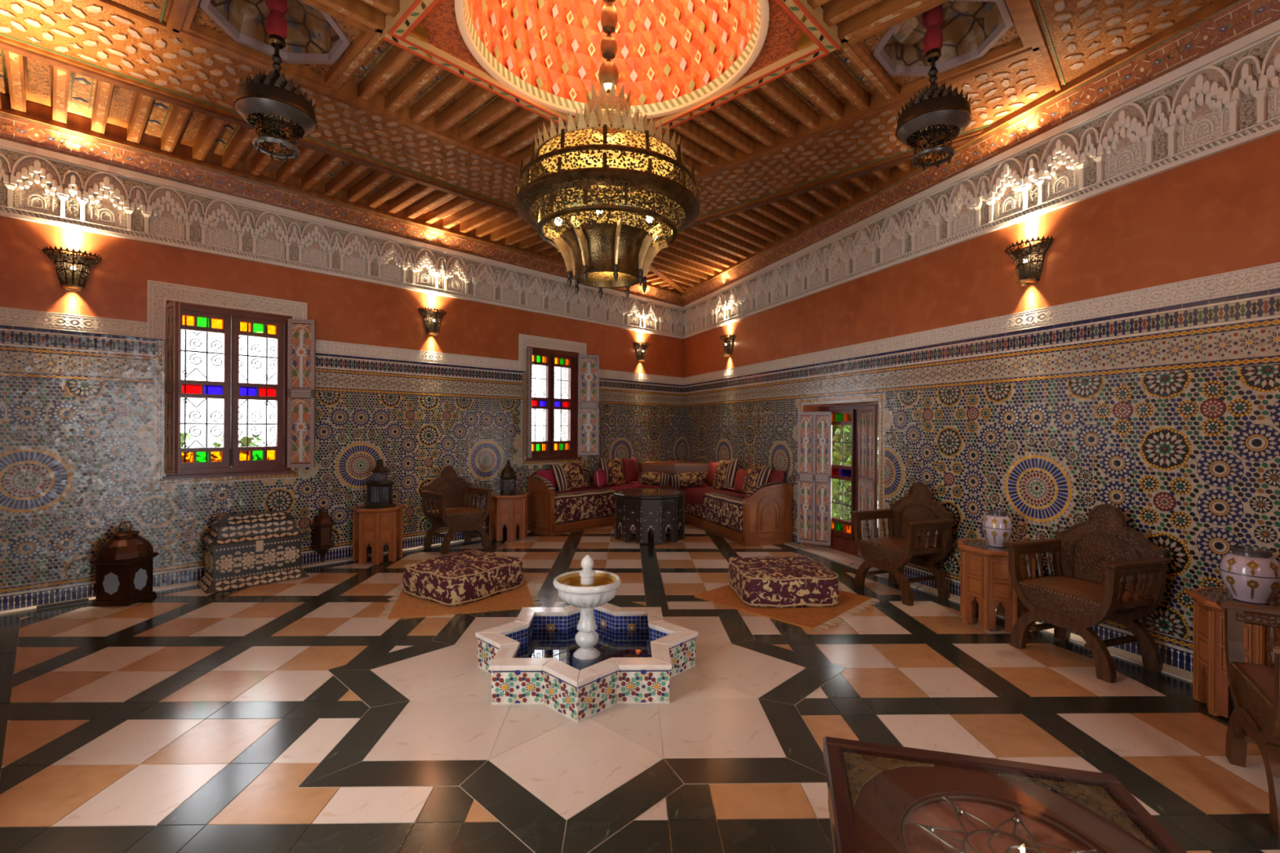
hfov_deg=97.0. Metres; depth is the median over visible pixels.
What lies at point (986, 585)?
side table
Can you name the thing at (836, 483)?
shrub
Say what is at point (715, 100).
painting
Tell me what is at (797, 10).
painting
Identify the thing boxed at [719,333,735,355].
wall sconce
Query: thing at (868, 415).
shutter
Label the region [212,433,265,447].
shrub
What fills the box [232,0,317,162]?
hanging lantern
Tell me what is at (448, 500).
carved armchair
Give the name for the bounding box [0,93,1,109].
wall
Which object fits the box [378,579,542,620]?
rug
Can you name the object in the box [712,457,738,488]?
cushion
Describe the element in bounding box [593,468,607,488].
cushion
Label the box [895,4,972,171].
hanging lantern
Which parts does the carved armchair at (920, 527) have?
leg, armrest, rail, apron panel, frame, leg, seat, leg, apron panel, frame, backrest, crest moulding, armrest, rail, leg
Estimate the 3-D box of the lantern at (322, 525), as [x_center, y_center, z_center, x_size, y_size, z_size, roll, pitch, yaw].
[-3.158,1.079,5.635,0.215,0.550,0.236,0,0,44]
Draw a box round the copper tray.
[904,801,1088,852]
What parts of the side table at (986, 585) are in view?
panel moulding, panel moulding, panel moulding, panel, panel, panel, panel, panel moulding, panel, panel moulding, panel, panel moulding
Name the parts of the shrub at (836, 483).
stem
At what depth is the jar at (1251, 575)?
2.72 m
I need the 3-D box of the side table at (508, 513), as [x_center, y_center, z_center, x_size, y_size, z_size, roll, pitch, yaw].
[-1.635,1.112,7.030,0.484,0.560,0.484,0,0,44]
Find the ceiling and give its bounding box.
[0,0,1239,295]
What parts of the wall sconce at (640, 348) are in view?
plate, lamp shade, lamp shade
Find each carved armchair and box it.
[420,465,493,554]
[849,481,954,606]
[1003,503,1170,683]
[1216,600,1279,837]
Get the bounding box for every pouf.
[403,549,523,606]
[728,555,838,608]
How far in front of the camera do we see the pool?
3.05 m
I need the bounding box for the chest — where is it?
[197,510,308,594]
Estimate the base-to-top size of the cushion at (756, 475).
0.438 m
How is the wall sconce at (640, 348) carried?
attached to the wall at (82, 372)
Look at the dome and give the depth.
3.95 m
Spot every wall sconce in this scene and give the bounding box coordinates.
[42,245,102,290]
[417,306,446,335]
[633,341,649,361]
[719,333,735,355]
[1004,235,1053,285]
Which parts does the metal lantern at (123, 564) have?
cornice, handle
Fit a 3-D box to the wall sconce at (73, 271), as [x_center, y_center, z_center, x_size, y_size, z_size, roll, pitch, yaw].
[-4.404,-1.220,4.396,0.162,0.305,0.333,0,0,44]
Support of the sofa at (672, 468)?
on the floor
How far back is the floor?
2.66 m
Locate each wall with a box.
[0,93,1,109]
[0,102,684,611]
[681,0,1279,672]
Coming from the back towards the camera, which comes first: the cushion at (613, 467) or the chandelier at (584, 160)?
the cushion at (613, 467)
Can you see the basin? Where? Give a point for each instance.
(548, 635)
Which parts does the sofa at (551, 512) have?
arm panel, arm moulding, arm, rail, mattress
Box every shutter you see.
[166,301,178,474]
[290,320,315,466]
[526,346,531,457]
[800,414,831,542]
[860,406,877,537]
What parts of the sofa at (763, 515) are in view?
mattress, rail, arm, arm panel, arm moulding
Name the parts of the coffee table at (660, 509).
panel, panel moulding, panel moulding, panel, panel, panel moulding, panel, panel moulding, panel, panel moulding, panel moulding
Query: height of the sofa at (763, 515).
0.746 m
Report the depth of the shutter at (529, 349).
7.32 m
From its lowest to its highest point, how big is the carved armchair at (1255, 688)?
0.935 m
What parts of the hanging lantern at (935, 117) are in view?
rod, lamp shade, knob, lamp shade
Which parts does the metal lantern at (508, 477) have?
glass, post, cornice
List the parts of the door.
shutter frame, painted panel, pane, sash, pane, pane, pane, pane, pane, painted panel, sash, shutter frame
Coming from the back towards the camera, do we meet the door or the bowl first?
the door
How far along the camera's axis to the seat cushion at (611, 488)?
8.12 m
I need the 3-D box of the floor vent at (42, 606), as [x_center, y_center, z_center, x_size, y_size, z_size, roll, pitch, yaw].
[-4.436,1.360,4.353,0.090,0.010,0.280,0,0,44]
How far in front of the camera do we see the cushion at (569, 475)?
7.75 m
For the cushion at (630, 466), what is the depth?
8.72 m
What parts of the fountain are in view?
spout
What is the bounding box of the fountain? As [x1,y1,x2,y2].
[552,555,621,671]
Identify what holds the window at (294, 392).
in the wall at (82, 372)
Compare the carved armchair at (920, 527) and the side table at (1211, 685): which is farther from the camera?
the carved armchair at (920, 527)
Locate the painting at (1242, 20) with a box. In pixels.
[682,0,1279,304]
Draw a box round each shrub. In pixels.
[180,431,195,448]
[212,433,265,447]
[831,425,851,520]
[831,432,878,517]
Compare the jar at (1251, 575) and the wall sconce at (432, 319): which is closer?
the jar at (1251, 575)
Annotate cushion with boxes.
[535,468,556,488]
[550,458,588,491]
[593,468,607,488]
[597,457,625,484]
[622,457,639,483]
[637,471,671,486]
[670,471,707,487]
[706,461,717,484]
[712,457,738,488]
[733,468,746,493]
[742,462,771,493]
[768,469,784,483]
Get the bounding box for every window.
[162,301,315,479]
[524,346,599,462]
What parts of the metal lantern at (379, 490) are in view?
glass, post, cornice, glass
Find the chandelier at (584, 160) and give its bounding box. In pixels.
[514,0,699,298]
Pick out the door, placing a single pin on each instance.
(816, 526)
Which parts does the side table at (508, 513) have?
panel moulding, panel, panel moulding, panel, panel moulding, panel, panel, panel, panel moulding, panel moulding, panel moulding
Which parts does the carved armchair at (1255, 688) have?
leg, armrest, frame, nail trim, apron panel, seat, rail, leg, armrest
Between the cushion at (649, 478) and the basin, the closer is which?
the basin
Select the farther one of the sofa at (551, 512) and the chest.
the sofa at (551, 512)
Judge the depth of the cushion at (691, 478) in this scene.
8.28 m
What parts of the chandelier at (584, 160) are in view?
bulb, lamp shade, lamp shade, lamp shade, rod, bulb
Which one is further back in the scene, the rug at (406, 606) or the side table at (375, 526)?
the side table at (375, 526)
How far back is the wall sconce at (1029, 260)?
4.06 m
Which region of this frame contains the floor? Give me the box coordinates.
[0,522,1279,852]
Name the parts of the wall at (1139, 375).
niche panel, niche panel, niche panel, niche panel, niche panel, niche panel, niche panel, niche panel, panel, niche panel, panel, niche panel, panel, niche panel, door sill, panel, niche panel, panel, niche panel, panel, niche panel, panel, niche panel, frieze moulding, rope moulding, panel, niche panel, panel, niche panel, panel, niche panel, panel, niche panel, panel, niche panel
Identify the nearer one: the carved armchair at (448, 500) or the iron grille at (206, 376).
the iron grille at (206, 376)
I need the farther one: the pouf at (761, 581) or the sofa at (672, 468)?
the sofa at (672, 468)
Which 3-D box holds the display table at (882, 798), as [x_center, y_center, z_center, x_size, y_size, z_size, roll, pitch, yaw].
[0.797,1.154,1.216,0.724,0.500,0.724,0,0,14]
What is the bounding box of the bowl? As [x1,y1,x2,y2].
[552,569,621,608]
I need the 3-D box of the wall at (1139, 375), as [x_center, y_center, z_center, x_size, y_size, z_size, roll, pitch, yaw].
[2.354,-0.553,5.877,0.526,3.970,9.277,0,0,-20]
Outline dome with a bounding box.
[471,0,755,105]
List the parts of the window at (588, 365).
painted panel, shutter frame, pane, pane, pane, pane, sash, pane, pane, frame, sill, pane, sash, pane, pane, shutter frame, painted panel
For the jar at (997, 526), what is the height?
0.252 m
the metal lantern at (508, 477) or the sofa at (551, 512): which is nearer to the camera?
the metal lantern at (508, 477)
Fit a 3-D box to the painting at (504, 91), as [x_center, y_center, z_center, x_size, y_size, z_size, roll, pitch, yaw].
[-0.810,-2.256,3.953,0.085,0.008,1.900,0,0,44]
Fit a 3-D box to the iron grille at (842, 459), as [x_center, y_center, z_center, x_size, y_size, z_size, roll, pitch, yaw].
[2.500,0.580,6.230,0.011,1.635,1.174,0,0,-20]
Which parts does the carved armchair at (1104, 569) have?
armrest, leg, rail, apron panel, nail trim, leg, frame, seat, leg, apron panel, frame, backrest, crest moulding, armrest, rail, leg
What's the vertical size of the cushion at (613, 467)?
0.424 m
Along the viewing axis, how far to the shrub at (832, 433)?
8.18 m
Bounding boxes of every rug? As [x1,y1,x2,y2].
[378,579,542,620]
[694,584,879,632]
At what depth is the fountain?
3.24 m
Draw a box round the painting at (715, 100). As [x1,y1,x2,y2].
[655,47,826,133]
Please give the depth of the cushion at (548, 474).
7.62 m
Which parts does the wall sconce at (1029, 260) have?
crown, lamp shade, lamp shade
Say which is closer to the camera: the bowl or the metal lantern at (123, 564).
the bowl
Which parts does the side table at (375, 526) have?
panel moulding, panel, panel moulding, panel, panel moulding, panel, panel moulding, panel, panel moulding, panel moulding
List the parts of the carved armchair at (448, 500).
rail, armrest, leg, apron panel, crest moulding, backrest, frame, leg, seat, frame, apron panel, leg, rail, leg, armrest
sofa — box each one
[526,475,658,536]
[676,481,793,546]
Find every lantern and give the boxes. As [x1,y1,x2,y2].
[89,520,158,606]
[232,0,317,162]
[310,506,335,562]
[364,458,394,507]
[499,459,516,494]
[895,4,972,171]
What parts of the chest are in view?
moulding, lid, lid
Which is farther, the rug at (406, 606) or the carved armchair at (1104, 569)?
the rug at (406, 606)
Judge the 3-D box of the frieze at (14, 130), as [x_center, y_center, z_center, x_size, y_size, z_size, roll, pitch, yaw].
[-1.967,-2.179,6.946,0.071,0.164,8.062,0,0,44]
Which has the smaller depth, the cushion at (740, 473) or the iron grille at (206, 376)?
the iron grille at (206, 376)
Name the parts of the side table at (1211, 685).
panel moulding, panel, panel moulding, panel, panel moulding, panel moulding, panel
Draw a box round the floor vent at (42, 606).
[36,598,88,609]
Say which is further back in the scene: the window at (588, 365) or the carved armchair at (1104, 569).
the window at (588, 365)
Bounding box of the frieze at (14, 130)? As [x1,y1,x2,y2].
[0,112,683,306]
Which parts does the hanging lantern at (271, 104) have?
lamp shade, lamp shade, rod, knob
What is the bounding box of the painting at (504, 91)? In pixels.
[382,31,565,127]
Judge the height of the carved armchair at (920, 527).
0.935 m
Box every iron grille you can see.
[180,329,275,448]
[531,364,568,441]
[831,425,878,520]
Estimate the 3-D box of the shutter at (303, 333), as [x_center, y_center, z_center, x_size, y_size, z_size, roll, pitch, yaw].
[-3.301,-0.322,5.521,0.235,1.440,0.024,0,0,-13]
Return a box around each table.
[350,502,405,564]
[488,491,529,542]
[613,488,686,544]
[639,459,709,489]
[822,736,1186,852]
[956,537,1039,632]
[1186,586,1279,718]
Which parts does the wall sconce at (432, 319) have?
lamp shade, lamp shade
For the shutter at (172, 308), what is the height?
1.440 m
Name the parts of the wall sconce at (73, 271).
crown, lamp shade, lamp shade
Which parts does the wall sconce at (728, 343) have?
lamp shade, lamp shade, plate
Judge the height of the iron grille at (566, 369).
1.500 m
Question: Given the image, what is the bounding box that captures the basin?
[504,608,668,666]
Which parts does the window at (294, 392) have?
painted panel, shutter frame, pane, pane, pane, pane, pane, sash, pane, pane, pane, sill, pane, pane, pane, sash, pane, pane, pane, pane, pane, painted panel, shutter frame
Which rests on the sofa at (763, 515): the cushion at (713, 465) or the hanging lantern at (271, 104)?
the cushion at (713, 465)
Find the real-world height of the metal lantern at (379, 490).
0.490 m
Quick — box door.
[796,403,878,560]
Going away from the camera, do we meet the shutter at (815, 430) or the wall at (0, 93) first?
the wall at (0, 93)
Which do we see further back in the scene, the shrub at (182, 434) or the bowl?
the shrub at (182, 434)
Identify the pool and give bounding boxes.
[475,602,697,723]
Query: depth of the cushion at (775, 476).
6.92 m
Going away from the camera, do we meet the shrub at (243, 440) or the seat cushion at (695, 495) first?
the shrub at (243, 440)
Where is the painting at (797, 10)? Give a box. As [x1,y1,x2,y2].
[775,0,840,54]
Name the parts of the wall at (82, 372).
panel, niche panel, panel, niche panel, panel, niche panel, panel, niche panel, panel, niche panel, panel, niche panel, panel, rope moulding, frieze moulding, niche panel, panel, niche panel, panel, niche panel, panel, niche panel, panel, niche panel, panel, niche panel, panel, niche panel, panel, niche panel, panel, niche panel, panel, niche panel, panel, niche panel, panel, niche panel, panel, niche panel, niche panel, niche panel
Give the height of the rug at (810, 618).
0.014 m
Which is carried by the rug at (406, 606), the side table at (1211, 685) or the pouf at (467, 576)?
the pouf at (467, 576)
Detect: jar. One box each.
[982,509,1013,547]
[1218,545,1279,604]

